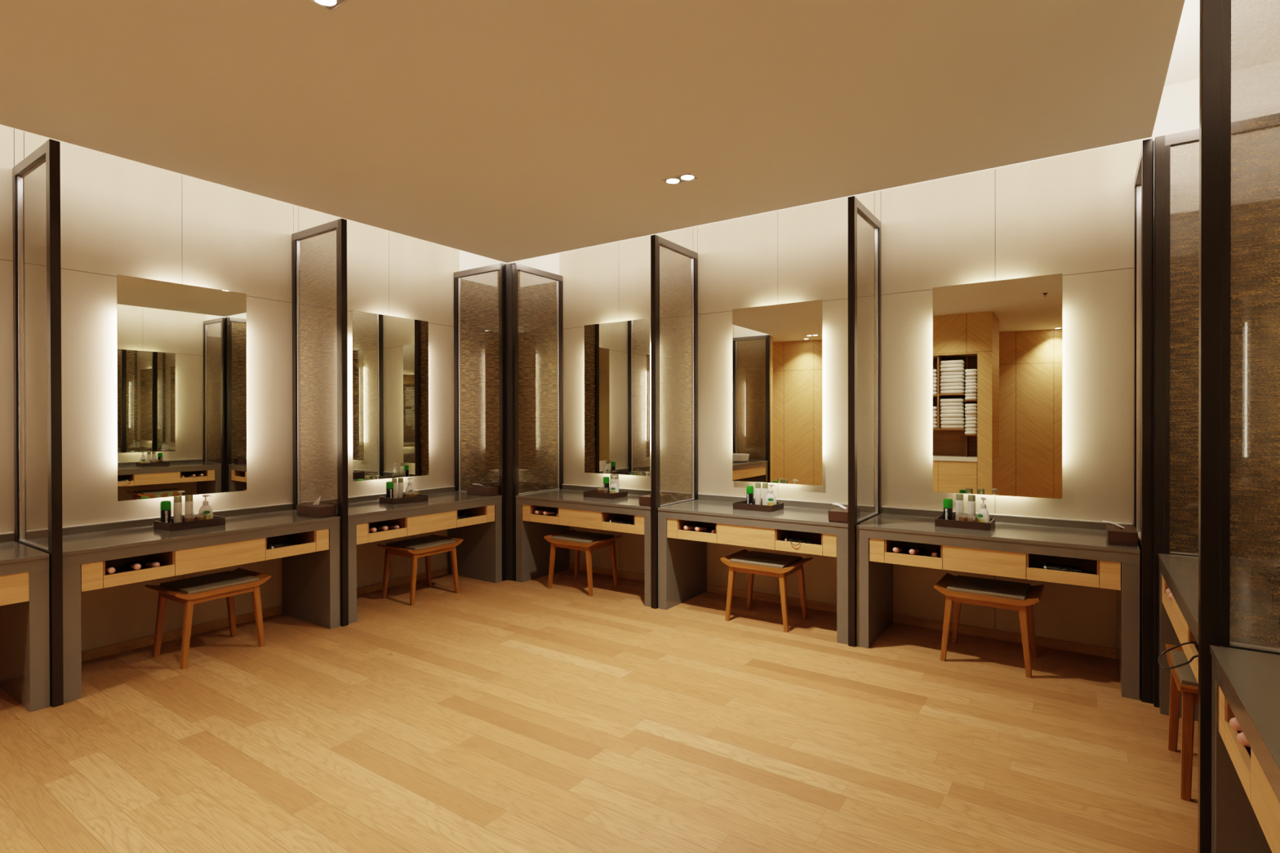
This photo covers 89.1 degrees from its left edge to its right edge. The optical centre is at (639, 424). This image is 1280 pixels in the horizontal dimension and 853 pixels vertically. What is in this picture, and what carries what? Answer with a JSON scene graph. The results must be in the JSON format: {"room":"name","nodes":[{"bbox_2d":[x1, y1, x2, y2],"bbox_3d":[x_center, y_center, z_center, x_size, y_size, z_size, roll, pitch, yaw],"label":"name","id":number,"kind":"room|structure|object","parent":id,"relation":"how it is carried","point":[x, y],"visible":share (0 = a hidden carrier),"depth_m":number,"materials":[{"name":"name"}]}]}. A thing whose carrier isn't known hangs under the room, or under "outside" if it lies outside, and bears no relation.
{"room":"changing room","nodes":[
{"label":"changing room","id":0,"kind":"room"},
{"bbox_2d":[0,124,459,651],"bbox_3d":[-3.006,-0.119,4.190,0.050,3.000,4.615,0,0,34],"label":"wall","id":1,"kind":"structure","parent":0,"point":[120,215],"depth_m":4.23,"materials":[{"name":"paint"}]},
{"bbox_2d":[0,533,13,542],"bbox_3d":[-3.816,0.617,2.928,0.028,0.041,1.459,0,0,34],"label":"backsplash","id":2,"kind":"structure","parent":1,"relation":"attached to","point":[9,537],"depth_m":3.50,"materials":[{"name":"beige stone"}]},
{"bbox_2d":[62,503,293,535],"bbox_3d":[-2.968,0.610,4.173,0.028,0.041,1.459,0,0,34],"label":"backsplash","id":3,"kind":"structure","parent":1,"relation":"attached to","point":[86,529],"depth_m":4.01,"materials":[{"name":"beige stone"}]},
{"bbox_2d":[116,274,246,501],"bbox_3d":[-2.932,-0.218,4.191,0.041,1.356,0.722,0,1,35],"label":"mirror","id":4,"kind":"object","parent":1,"relation":"attached to","point":[181,348],"visible":0.99,"depth_m":4.15,"materials":[{"name":"white mirror"}]},
{"bbox_2d":[81,567,448,662],"bbox_3d":[-2.554,1.348,4.801,0.012,0.057,2.960,0,0,34],"label":"baseboard","id":5,"kind":"structure","parent":1,"relation":"attached to","point":[92,654],"depth_m":4.32,"materials":[{"name":"brown wood"}]},
{"bbox_2d":[351,310,428,481],"bbox_3d":[-2.086,-0.225,5.451,0.040,1.356,0.722,0,0,34],"label":"mirror","id":6,"kind":"object","parent":1,"relation":"attached to","point":[390,353],"visible":1,"depth_m":5.41,"materials":[{"name":"white mirror"}]},
{"bbox_2d":[347,486,454,503],"bbox_3d":[-2.124,0.603,5.412,0.028,0.041,1.442,0,0,34],"label":"backsplash","id":7,"kind":"structure","parent":1,"relation":"attached to","point":[354,500],"depth_m":5.47,"materials":[{"name":"grey stone"}]},
{"bbox_2d":[0,0,1185,262],"bbox_3d":[-1.350,-1.397,1.456,6.083,0.022,7.172,0,0,34],"label":"ceiling","id":8,"kind":"structure","parent":0,"point":[504,131],"depth_m":2.78,"materials":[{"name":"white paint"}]},
{"bbox_2d":[311,0,348,11],"bbox_3d":[-0.990,-1.388,2.093,0.184,0.002,0.100,0,0,34],"label":"recessed light","id":9,"kind":"object","parent":8,"relation":"in","point":[331,5],"visible":1,"depth_m":2.15,"materials":[{"name":"silver metal"}]},
{"bbox_2d":[662,173,698,185],"bbox_3d":[0.230,-1.398,3.712,0.184,0.002,0.100,0,0,34],"label":"recessed light","id":10,"kind":"object","parent":8,"relation":"in","point":[686,177],"visible":1,"depth_m":3.71,"materials":[{"name":"silver metal"}]},
{"bbox_2d":[0,568,1198,852],"bbox_3d":[-1.068,1.387,1.859,6.000,0.001,8.030,0,0,34],"label":"floor","id":11,"kind":"structure","parent":0,"point":[506,716],"depth_m":2.84,"materials":[{"name":"brown wood"}]},
{"bbox_2d":[0,532,49,711],"bbox_3d":[-3.562,0.990,2.757,0.642,0.797,1.459,0,0,34],"label":"table","id":12,"kind":"object","parent":11,"relation":"on","point":[24,591],"visible":1,"depth_m":3.16,"materials":[{"name":"beige stone"}]},
{"bbox_2d":[0,541,49,564],"bbox_3d":[-3.562,0.649,2.755,0.642,0.021,1.459,0,0,34],"label":"countertop","id":13,"kind":"structure","parent":12,"relation":"on","point":[11,552],"depth_m":3.18,"materials":[{"name":"beige stone"}]},
{"bbox_2d":[12,138,63,707],"bbox_3d":[-3.125,-0.002,3.365,0.646,2.773,0.041,0,0,34],"label":"screen","id":14,"kind":"object","parent":11,"relation":"on","point":[36,180],"visible":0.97,"depth_m":3.32,"materials":[{"name":"brown metal"}]},
{"bbox_2d":[62,502,340,702],"bbox_3d":[-2.713,0.982,4.002,0.642,0.797,1.459,0,0,34],"label":"table","id":15,"kind":"object","parent":11,"relation":"on","point":[311,566],"visible":0.81,"depth_m":3.86,"materials":[{"name":"beige stone"}]},
{"bbox_2d":[124,562,141,569],"bbox_3d":[-2.788,0.780,3.571,0.259,0.058,0.036,0,0,41],"label":"brush","id":16,"kind":"object","parent":15,"relation":"in","point":[129,565],"visible":1,"depth_m":3.55,"materials":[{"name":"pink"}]},
{"bbox_2d":[134,560,159,567],"bbox_3d":[-2.771,0.789,3.654,0.260,0.050,0.036,0,0,31],"label":"brush","id":17,"kind":"object","parent":15,"relation":"in","point":[144,564],"visible":0.84,"depth_m":3.63,"materials":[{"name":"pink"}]},
{"bbox_2d":[153,515,225,531],"bbox_3d":[-2.774,0.608,4.008,0.230,0.045,0.300,0,0,34],"label":"tray","id":18,"kind":"object","parent":15,"relation":"on","point":[216,521],"visible":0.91,"depth_m":3.93,"materials":[{"name":"brown wood"}]},
{"bbox_2d":[160,500,171,523],"bbox_3d":[-2.881,0.546,3.948,0.054,0.158,0.054,0,0,34],"label":"spray can","id":19,"kind":"object","parent":18,"relation":"on","point":[166,505],"visible":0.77,"depth_m":3.93,"materials":[{"name":"black metal"}]},
{"bbox_2d":[173,495,182,523],"bbox_3d":[-2.851,0.535,4.009,0.045,0.180,0.044,0,0,34],"label":"lotion bottle","id":20,"kind":"object","parent":18,"relation":"on","point":[177,504],"visible":0.82,"depth_m":3.99,"materials":[{"name":"white plastic"}]},
{"bbox_2d":[184,494,193,521],"bbox_3d":[-2.817,0.534,4.060,0.045,0.180,0.044,0,0,26],"label":"lotion bottle","id":21,"kind":"object","parent":18,"relation":"on","point":[188,499],"visible":0.75,"depth_m":4.04,"materials":[{"name":"white plastic"}]},
{"bbox_2d":[198,494,213,519],"bbox_3d":[-2.743,0.535,4.105,0.080,0.178,0.051,0,0,-44],"label":"pump bottle","id":22,"kind":"object","parent":18,"relation":"on","point":[206,509],"visible":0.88,"depth_m":4.09,"materials":[{"name":"white plastic"}]},
{"bbox_2d":[62,509,340,556],"bbox_3d":[-2.714,0.641,4.001,0.642,0.021,1.459,0,0,34],"label":"countertop","id":23,"kind":"structure","parent":15,"relation":"on","point":[97,541],"depth_m":3.78,"materials":[{"name":"beige stone"}]},
{"bbox_2d":[266,541,293,549],"bbox_3d":[-2.359,0.789,4.240,0.187,0.068,0.266,0,0,20],"label":"hair dryer","id":24,"kind":"object","parent":15,"relation":"in","point":[278,544],"visible":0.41,"depth_m":4.15,"materials":[{"name":"black plastic"}]},
{"bbox_2d":[296,496,336,518],"bbox_3d":[-2.219,0.561,4.457,0.268,0.133,0.124,0,0,31],"label":"tissue box","id":25,"kind":"object","parent":15,"relation":"on","point":[315,509],"visible":1,"depth_m":4.41,"materials":[{"name":"brown wood"}]},
{"bbox_2d":[145,568,271,669],"bbox_3d":[-2.613,1.164,3.951,0.390,0.433,0.529,0,0,33],"label":"vanity stool","id":26,"kind":"object","parent":11,"relation":"on","point":[188,592],"visible":1,"depth_m":3.87,"materials":[{"name":"brown wood"}]},
{"bbox_2d":[160,570,258,594],"bbox_3d":[-2.610,0.959,3.948,0.368,0.018,0.390,0,0,33],"label":"cushion","id":27,"kind":"object","parent":26,"relation":"on","point":[215,583],"depth_m":3.90,"materials":[{"name":"grey leather"}]},
{"bbox_2d":[291,217,348,626],"bbox_3d":[-2.277,-0.009,4.610,0.646,2.773,0.041,0,0,34],"label":"screen","id":28,"kind":"object","parent":11,"relation":"on","point":[319,252],"visible":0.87,"depth_m":4.58,"materials":[{"name":"glass"}]},
{"bbox_2d":[377,534,463,605],"bbox_3d":[-1.753,1.157,5.205,0.390,0.433,0.529,0,0,34],"label":"vanity stool","id":29,"kind":"object","parent":11,"relation":"on","point":[425,546],"visible":1,"depth_m":5.12,"materials":[{"name":"brown wood"}]},
{"bbox_2d":[386,536,455,550],"bbox_3d":[-1.750,0.952,5.202,0.368,0.018,0.390,0,0,34],"label":"cushion","id":30,"kind":"object","parent":29,"relation":"on","point":[425,543],"depth_m":5.14,"materials":[{"name":"grey leather"}]},
{"bbox_2d":[347,485,502,623],"bbox_3d":[-1.870,0.975,5.241,0.642,0.797,1.442,0,0,34],"label":"table","id":31,"kind":"object","parent":11,"relation":"on","point":[479,555],"visible":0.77,"depth_m":5.28,"materials":[{"name":"beige stone"}]},
{"bbox_2d":[379,493,428,504],"bbox_3d":[-1.900,0.601,5.229,0.230,0.045,0.300,0,0,44],"label":"tray","id":32,"kind":"object","parent":31,"relation":"on","point":[417,498],"visible":0.9,"depth_m":5.15,"materials":[{"name":"brown wood"}]},
{"bbox_2d":[386,481,393,498],"bbox_3d":[-1.998,0.539,5.190,0.054,0.158,0.054,0,0,34],"label":"spray can","id":33,"kind":"object","parent":32,"relation":"on","point":[389,485],"visible":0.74,"depth_m":5.17,"materials":[{"name":"black"}]},
{"bbox_2d":[391,478,397,498],"bbox_3d":[-1.983,0.527,5.248,0.045,0.180,0.044,0,0,34],"label":"lotion bottle","id":34,"kind":"object","parent":32,"relation":"on","point":[394,481],"visible":0.73,"depth_m":5.23,"materials":[{"name":"white plastic"}]},
{"bbox_2d":[397,477,403,497],"bbox_3d":[-1.946,0.527,5.284,0.045,0.180,0.044,0,0,26],"label":"lotion bottle","id":35,"kind":"object","parent":32,"relation":"on","point":[400,480],"visible":0.82,"depth_m":5.27,"materials":[{"name":"white plastic"}]},
{"bbox_2d":[404,477,414,497],"bbox_3d":[-1.886,0.528,5.324,0.080,0.178,0.051,0,0,-44],"label":"pump bottle","id":36,"kind":"object","parent":32,"relation":"on","point":[410,488],"visible":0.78,"depth_m":5.31,"materials":[{"name":"white plastic"}]},
{"bbox_2d":[347,491,502,518],"bbox_3d":[-1.871,0.634,5.239,0.642,0.021,1.442,0,0,34],"label":"countertop","id":37,"kind":"structure","parent":31,"relation":"on","point":[356,509],"depth_m":5.08,"materials":[{"name":"grey stone"}]},
{"bbox_2d":[466,483,498,496],"bbox_3d":[-1.386,0.569,5.689,0.268,0.102,0.142,0,0,34],"label":"tissue box","id":38,"kind":"object","parent":31,"relation":"on","point":[481,490],"visible":1,"depth_m":5.64,"materials":[{"name":"brown wood"}]},
{"bbox_2d":[453,262,506,581],"bbox_3d":[-1.448,-0.017,5.855,0.630,2.773,0.042,0,0,34],"label":"screen","id":39,"kind":"object","parent":11,"relation":"on","point":[479,293],"visible":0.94,"depth_m":5.84,"materials":[{"name":"clear glass"}]},
{"bbox_2d":[505,263,512,580],"bbox_3d":[-1.159,-0.017,5.756,0.160,2.774,0.118,0,0,34],"label":"post","id":40,"kind":"object","parent":11,"relation":"on","point":[508,339],"visible":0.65,"depth_m":5.69,"materials":[{"name":"black metal"}]},
{"bbox_2d":[511,262,563,581],"bbox_3d":[-0.922,-0.018,5.926,0.036,2.773,0.630,0,0,34],"label":"screen","id":41,"kind":"object","parent":11,"relation":"on","point":[536,294],"visible":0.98,"depth_m":5.90,"materials":[{"name":"clear glass"}]},
{"bbox_2d":[543,529,622,595],"bbox_3d":[-0.477,1.153,5.455,0.529,0.433,0.390,0,0,33],"label":"vanity stool","id":42,"kind":"object","parent":11,"relation":"on","point":[578,540],"visible":1,"depth_m":5.40,"materials":[{"name":"brown wood"}]},
{"bbox_2d":[551,530,613,543],"bbox_3d":[-0.480,0.948,5.450,0.390,0.018,0.368,0,0,33],"label":"cushion","id":43,"kind":"object","parent":42,"relation":"on","point":[575,537],"depth_m":5.38,"materials":[{"name":"grey leather"}]},
{"bbox_2d":[515,484,651,607],"bbox_3d":[-0.315,0.971,5.521,1.421,0.797,0.642,0,0,34],"label":"table","id":44,"kind":"object","parent":11,"relation":"on","point":[574,509],"visible":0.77,"depth_m":5.51,"materials":[{"name":"grey stone"}]},
{"bbox_2d":[515,488,651,510],"bbox_3d":[-0.316,0.630,5.520,1.421,0.021,0.642,0,0,34],"label":"countertop","id":45,"kind":"structure","parent":44,"relation":"on","point":[632,501],"depth_m":5.42,"materials":[{"name":"beige stone"}]},
{"bbox_2d":[583,489,627,498],"bbox_3d":[-0.293,0.596,5.550,0.300,0.045,0.230,0,0,34],"label":"tray","id":46,"kind":"object","parent":44,"relation":"on","point":[593,493],"visible":0.87,"depth_m":5.47,"materials":[{"name":"brown wood"}]},
{"bbox_2d":[609,475,618,493],"bbox_3d":[-0.220,0.524,5.487,0.080,0.178,0.051,0,0,20],"label":"pump bottle","id":47,"kind":"object","parent":46,"relation":"on","point":[613,487],"visible":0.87,"depth_m":5.47,"materials":[{"name":"white plastic"}]},
{"bbox_2d":[608,518,632,524],"bbox_3d":[-0.130,0.781,5.154,0.207,0.068,0.184,0,0,-43],"label":"hair dryer","id":48,"kind":"object","parent":44,"relation":"in","point":[611,520],"visible":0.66,"depth_m":5.11,"materials":[{"name":"black plastic"}]},
{"bbox_2d":[639,493,651,506],"bbox_3d":[0.119,0.556,5.021,0.124,0.128,0.268,0,0,34],"label":"tissue box","id":49,"kind":"object","parent":44,"relation":"on","point":[644,500],"visible":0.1,"depth_m":4.92,"materials":[{"name":"brown wood"}]},
{"bbox_2d":[650,234,697,608],"bbox_3d":[0.280,-0.017,5.088,0.041,2.773,0.646,0,0,34],"label":"screen","id":50,"kind":"object","parent":11,"relation":"on","point":[673,266],"visible":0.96,"depth_m":5.05,"materials":[{"name":"glass"}]},
{"bbox_2d":[657,493,848,644],"bbox_3d":[0.893,0.972,4.698,1.407,0.797,0.642,0,0,34],"label":"table","id":51,"kind":"object","parent":11,"relation":"on","point":[682,553],"visible":0.78,"depth_m":4.61,"materials":[{"name":"grey stone"}]},
{"bbox_2d":[657,499,848,527],"bbox_3d":[0.893,0.631,4.697,1.407,0.021,0.642,0,0,34],"label":"countertop","id":52,"kind":"structure","parent":51,"relation":"on","point":[812,516],"depth_m":4.58,"materials":[{"name":"grey stone"}]},
{"bbox_2d":[733,499,783,511],"bbox_3d":[0.866,0.598,4.754,0.300,0.045,0.230,0,0,34],"label":"tray","id":53,"kind":"object","parent":51,"relation":"on","point":[742,505],"visible":0.91,"depth_m":4.67,"materials":[{"name":"brown wood"}]},
{"bbox_2d":[746,485,753,504],"bbox_3d":[0.811,0.535,4.791,0.054,0.158,0.054,0,0,34],"label":"spray can","id":54,"kind":"object","parent":53,"relation":"on","point":[749,489],"visible":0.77,"depth_m":4.77,"materials":[{"name":"black"}]},
{"bbox_2d":[755,482,760,504],"bbox_3d":[0.871,0.524,4.793,0.044,0.180,0.045,0,0,34],"label":"lotion bottle","id":55,"kind":"object","parent":53,"relation":"on","point":[757,485],"visible":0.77,"depth_m":4.77,"materials":[{"name":"white plastic"}]},
{"bbox_2d":[762,483,768,505],"bbox_3d":[0.921,0.524,4.777,0.044,0.180,0.045,0,0,26],"label":"lotion bottle","id":56,"kind":"object","parent":53,"relation":"on","point":[765,486],"visible":0.8,"depth_m":4.76,"materials":[{"name":"white plastic"}]},
{"bbox_2d":[765,484,776,505],"bbox_3d":[0.949,0.525,4.709,0.080,0.178,0.051,0,0,17],"label":"pump bottle","id":57,"kind":"object","parent":53,"relation":"on","point":[771,499],"visible":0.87,"depth_m":4.69,"materials":[{"name":"white plastic"}]},
{"bbox_2d":[783,536,813,546],"bbox_3d":[1.046,0.782,4.337,0.172,0.068,0.235,0,0,-14],"label":"hair dryer","id":58,"kind":"object","parent":51,"relation":"in","point":[790,539],"visible":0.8,"depth_m":4.29,"materials":[{"name":"black plastic"}]},
{"bbox_2d":[828,502,848,523],"bbox_3d":[1.314,0.571,4.207,0.142,0.102,0.268,0,0,34],"label":"tissue box","id":59,"kind":"object","parent":51,"relation":"on","point":[840,514],"visible":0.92,"depth_m":4.10,"materials":[{"name":"brown wood"}]},
{"bbox_2d":[720,549,812,632],"bbox_3d":[0.888,1.155,4.561,0.529,0.433,0.390,0,0,34],"label":"vanity stool","id":60,"kind":"object","parent":11,"relation":"on","point":[752,562],"visible":1,"depth_m":4.51,"materials":[{"name":"brown wood"}]},
{"bbox_2d":[729,551,802,568],"bbox_3d":[0.885,0.949,4.557,0.390,0.018,0.368,0,0,34],"label":"cushion","id":61,"kind":"object","parent":60,"relation":"on","point":[752,559],"depth_m":4.48,"materials":[{"name":"grey leather"}]},
{"bbox_2d":[848,195,881,647],"bbox_3d":[1.483,-0.015,4.269,0.041,2.773,0.646,0,0,34],"label":"screen","id":62,"kind":"object","parent":11,"relation":"on","point":[864,495],"visible":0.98,"depth_m":4.18,"materials":[{"name":"brown metal"}]},
{"bbox_2d":[933,573,1044,678],"bbox_3d":[2.037,1.156,3.793,0.529,0.433,0.390,0,0,35],"label":"vanity stool","id":63,"kind":"object","parent":11,"relation":"on","point":[1015,596],"visible":1,"depth_m":3.73,"materials":[{"name":"brown wood"}]},
{"bbox_2d":[946,575,1030,600],"bbox_3d":[2.034,0.950,3.789,0.390,0.018,0.368,0,0,35],"label":"cushion","id":64,"kind":"object","parent":63,"relation":"on","point":[989,589],"depth_m":3.72,"materials":[{"name":"grey leather"}]},
{"bbox_2d":[856,506,1140,700],"bbox_3d":[2.089,0.973,3.884,1.390,0.797,0.642,0,0,34],"label":"table","id":65,"kind":"object","parent":11,"relation":"on","point":[1016,545],"visible":0.86,"depth_m":3.70,"materials":[{"name":"beige stone"}]},
{"bbox_2d":[893,546,910,552],"bbox_3d":[1.608,0.771,3.991,0.036,0.062,0.258,0,0,40],"label":"brush","id":66,"kind":"object","parent":65,"relation":"in","point":[904,549],"visible":0.99,"depth_m":3.97,"materials":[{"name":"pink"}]},
{"bbox_2d":[909,547,927,554],"bbox_3d":[1.687,0.770,3.938,0.036,0.058,0.259,0,0,41],"label":"brush","id":67,"kind":"object","parent":65,"relation":"in","point":[921,550],"visible":1,"depth_m":3.92,"materials":[{"name":"black"}]},
{"bbox_2d":[934,514,995,530],"bbox_3d":[1.982,0.599,3.963,0.300,0.045,0.230,0,0,34],"label":"tray","id":68,"kind":"object","parent":65,"relation":"on","point":[940,521],"visible":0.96,"depth_m":3.88,"materials":[{"name":"brown wood"}]},
{"bbox_2d":[942,498,952,519],"bbox_3d":[1.887,0.537,3.980,0.054,0.158,0.054,0,0,34],"label":"spray can","id":69,"kind":"object","parent":68,"relation":"on","point":[947,503],"visible":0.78,"depth_m":3.96,"materials":[{"name":"black"}]},
{"bbox_2d":[955,493,964,520],"bbox_3d":[1.987,0.525,4.039,0.044,0.180,0.045,0,0,34],"label":"lotion bottle","id":70,"kind":"object","parent":68,"relation":"on","point":[959,497],"visible":0.77,"depth_m":4.02,"materials":[{"name":"white plastic"}]},
{"bbox_2d":[967,494,975,521],"bbox_3d":[2.038,0.525,3.992,0.044,0.180,0.045,0,0,26],"label":"lotion bottle","id":71,"kind":"object","parent":68,"relation":"on","point":[971,498],"visible":0.78,"depth_m":3.97,"materials":[{"name":"white plastic"}]},
{"bbox_2d":[977,497,989,523],"bbox_3d":[2.052,0.527,3.885,0.051,0.178,0.080,0,0,-16],"label":"pump bottle","id":72,"kind":"object","parent":68,"relation":"on","point":[983,516],"visible":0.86,"depth_m":3.87,"materials":[{"name":"white plastic"}]},
{"bbox_2d":[856,513,1140,554],"bbox_3d":[2.088,0.632,3.882,1.390,0.021,0.642,0,0,34],"label":"countertop","id":73,"kind":"structure","parent":65,"relation":"on","point":[1059,536],"depth_m":3.75,"materials":[{"name":"grey stone"}]},
{"bbox_2d":[1036,562,1081,573],"bbox_3d":[2.285,0.783,3.550,0.186,0.068,0.193,0,0,24],"label":"hair dryer","id":74,"kind":"object","parent":65,"relation":"in","point":[1055,566],"visible":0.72,"depth_m":3.47,"materials":[{"name":"black plastic"}]},
{"bbox_2d":[1102,520,1137,546],"bbox_3d":[2.537,0.572,3.441,0.142,0.102,0.268,0,0,34],"label":"tissue box","id":75,"kind":"object","parent":65,"relation":"on","point":[1117,535],"visible":1,"depth_m":3.34,"materials":[{"name":"brown leather"}]},
{"bbox_2d":[1133,137,1152,703],"bbox_3d":[2.677,-0.014,3.464,0.041,2.773,0.648,0,0,34],"label":"screen","id":76,"kind":"object","parent":11,"relation":"on","point":[1143,182],"visible":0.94,"depth_m":3.20,"materials":[{"name":"brown metal"}]},
{"bbox_2d":[1151,140,1154,703],"bbox_3d":[2.603,-0.008,3.316,0.004,2.762,0.316,0,0,34],"label":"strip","id":77,"kind":"object","parent":11,"relation":"on","point":[1153,140],"visible":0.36,"depth_m":3.19,"materials":[{"name":"black metal"}]},
{"bbox_2d":[1153,128,1199,707],"bbox_3d":[2.775,-0.007,2.986,0.648,2.764,0.041,0,0,34],"label":"screen","id":78,"kind":"object","parent":11,"relation":"on","point":[1176,155],"visible":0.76,"depth_m":3.12,"materials":[{"name":"clear glass"}]},
{"bbox_2d":[1165,644,1198,801],"bbox_3d":[2.272,1.161,2.467,0.390,0.433,0.529,0,0,34],"label":"vanity stool","id":79,"kind":"object","parent":11,"relation":"on","point":[1184,682],"visible":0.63,"depth_m":2.40,"materials":[{"name":"brown wood"}]},
{"bbox_2d":[1169,649,1198,686],"bbox_3d":[2.268,0.956,2.468,0.368,0.018,0.390,0,0,34],"label":"cushion","id":80,"kind":"object","parent":79,"relation":"on","point":[1184,674],"depth_m":2.51,"materials":[{"name":"grey leather"}]},
{"bbox_2d":[1158,553,1222,721],"bbox_3d":[2.355,0.980,2.355,0.642,0.797,1.470,0,0,34],"label":"table","id":81,"kind":"object","parent":11,"relation":"on","point":[1178,616],"visible":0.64,"depth_m":2.79,"materials":[{"name":"beige stone"}]},
{"bbox_2d":[1158,641,1198,669],"bbox_3d":[1.943,0.798,2.177,0.325,0.083,0.187,0,0,30],"label":"cable","id":82,"kind":"object","parent":81,"relation":"in","point":[1189,642],"visible":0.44,"depth_m":2.27,"materials":[{"name":"black plastic"}]},
{"bbox_2d":[1158,553,1222,646],"bbox_3d":[2.355,0.639,2.353,0.642,0.021,1.470,0,0,34],"label":"countertop","id":83,"kind":"structure","parent":81,"relation":"on","point":[1182,571],"depth_m":2.66,"materials":[{"name":"beige stone"}]},
{"bbox_2d":[1197,0,1279,852],"bbox_3d":[1.894,-0.004,1.707,0.646,2.773,0.041,0,0,34],"label":"screen","id":84,"kind":"object","parent":11,"relation":"on","point":[1239,417],"visible":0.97,"depth_m":1.84,"materials":[{"name":"brown metal"}]},
{"bbox_2d":[1209,644,1279,852],"bbox_3d":[1.494,0.987,1.089,0.642,0.797,1.434,0,0,34],"label":"table","id":85,"kind":"object","parent":11,"relation":"on","point":[1246,684],"visible":1,"depth_m":1.66,"materials":[{"name":"beige stone"}]},
{"bbox_2d":[1229,717,1242,732],"bbox_3d":[1.613,0.782,1.587,0.258,0.062,0.036,0,0,40],"label":"brush","id":86,"kind":"object","parent":85,"relation":"in","point":[1233,722],"visible":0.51,"depth_m":1.66,"materials":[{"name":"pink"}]},
{"bbox_2d":[1236,732,1250,747],"bbox_3d":[1.560,0.781,1.508,0.259,0.058,0.036,0,0,41],"label":"brush","id":87,"kind":"object","parent":85,"relation":"in","point":[1241,737],"visible":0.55,"depth_m":1.58,"materials":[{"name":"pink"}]},
{"bbox_2d":[1209,644,1279,778],"bbox_3d":[1.493,0.646,1.088,0.642,0.021,1.434,0,0,34],"label":"countertop","id":88,"kind":"structure","parent":85,"relation":"on","point":[1253,677],"depth_m":1.56,"materials":[{"name":"beige stone"}]},
{"bbox_2d":[23,78,1199,275],"bbox_3d":[-0.400,-0.269,2.853,6.083,3.300,5.460,0,0,34],"label":"wall","id":89,"kind":"structure","parent":0,"point":[1178,111],"depth_m":3.71,"materials":[{"name":"white paint"}]},
{"bbox_2d":[559,139,1141,648],"bbox_3d":[1.068,-0.131,4.994,4.408,3.000,0.050,0,0,34],"label":"wall","id":90,"kind":"structure","parent":0,"point":[1071,215],"depth_m":4.41,"materials":[{"name":"paint"}]},
{"bbox_2d":[562,484,651,495],"bbox_3d":[-0.143,0.597,5.773,1.421,0.041,0.028,0,0,34],"label":"backsplash","id":91,"kind":"structure","parent":90,"relation":"attached to","point":[564,486],"depth_m":5.95,"materials":[{"name":"beige stone"}]},
{"bbox_2d":[584,318,650,475],"bbox_3d":[-0.202,-0.230,5.798,0.722,1.356,0.040,0,0,34],"label":"mirror","id":92,"kind":"object","parent":90,"relation":"attached to","point":[617,385],"visible":0.99,"depth_m":5.77,"materials":[{"name":"white mirror"}]},
{"bbox_2d":[697,494,848,509],"bbox_3d":[1.065,0.599,4.950,1.407,0.041,0.028,0,0,34],"label":"backsplash","id":93,"kind":"structure","parent":90,"relation":"attached to","point":[793,504],"depth_m":4.90,"materials":[{"name":"beige stone"}]},
{"bbox_2d":[732,299,822,485],"bbox_3d":[1.040,-0.229,4.952,0.722,1.356,0.040,0,0,34],"label":"mirror","id":94,"kind":"object","parent":90,"relation":"attached to","point":[777,349],"visible":1,"depth_m":4.93,"materials":[{"name":"white mirror"}]},
{"bbox_2d":[568,562,1115,658],"bbox_3d":[1.062,1.341,4.969,4.320,0.057,0.012,0,0,34],"label":"baseboard","id":95,"kind":"structure","parent":90,"relation":"attached to","point":[1088,649],"depth_m":4.37,"materials":[{"name":"brown wood"}]},
{"bbox_2d":[933,273,1062,498],"bbox_3d":[2.252,-0.228,4.126,0.722,1.356,0.040,0,0,34],"label":"mirror","id":96,"kind":"object","parent":90,"relation":"attached to","point":[997,345],"visible":1,"depth_m":4.10,"materials":[{"name":"clear mirror"}]},
{"bbox_2d":[881,507,1132,530],"bbox_3d":[2.261,0.600,4.136,1.390,0.041,0.028,0,0,34],"label":"backsplash","id":97,"kind":"structure","parent":90,"relation":"attached to","point":[1086,525],"depth_m":4.04,"materials":[{"name":"beige stone"}]},
{"bbox_2d":[1153,216,1166,554],"bbox_3d":[0.884,-0.002,4.745,5.871,2.745,0.670,0,0,34],"label":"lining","id":98,"kind":"object","parent":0,"point":[1153,216],"depth_m":3.73,"materials":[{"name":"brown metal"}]},
{"bbox_2d":[1164,0,1199,86],"bbox_3d":[-1.118,-1.942,1.796,6.083,0.060,8.000,0,0,34],"label":"cove","id":99,"kind":"object","parent":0,"point":[1184,66],"depth_m":3.34,"materials":[{"name":"white paint"}]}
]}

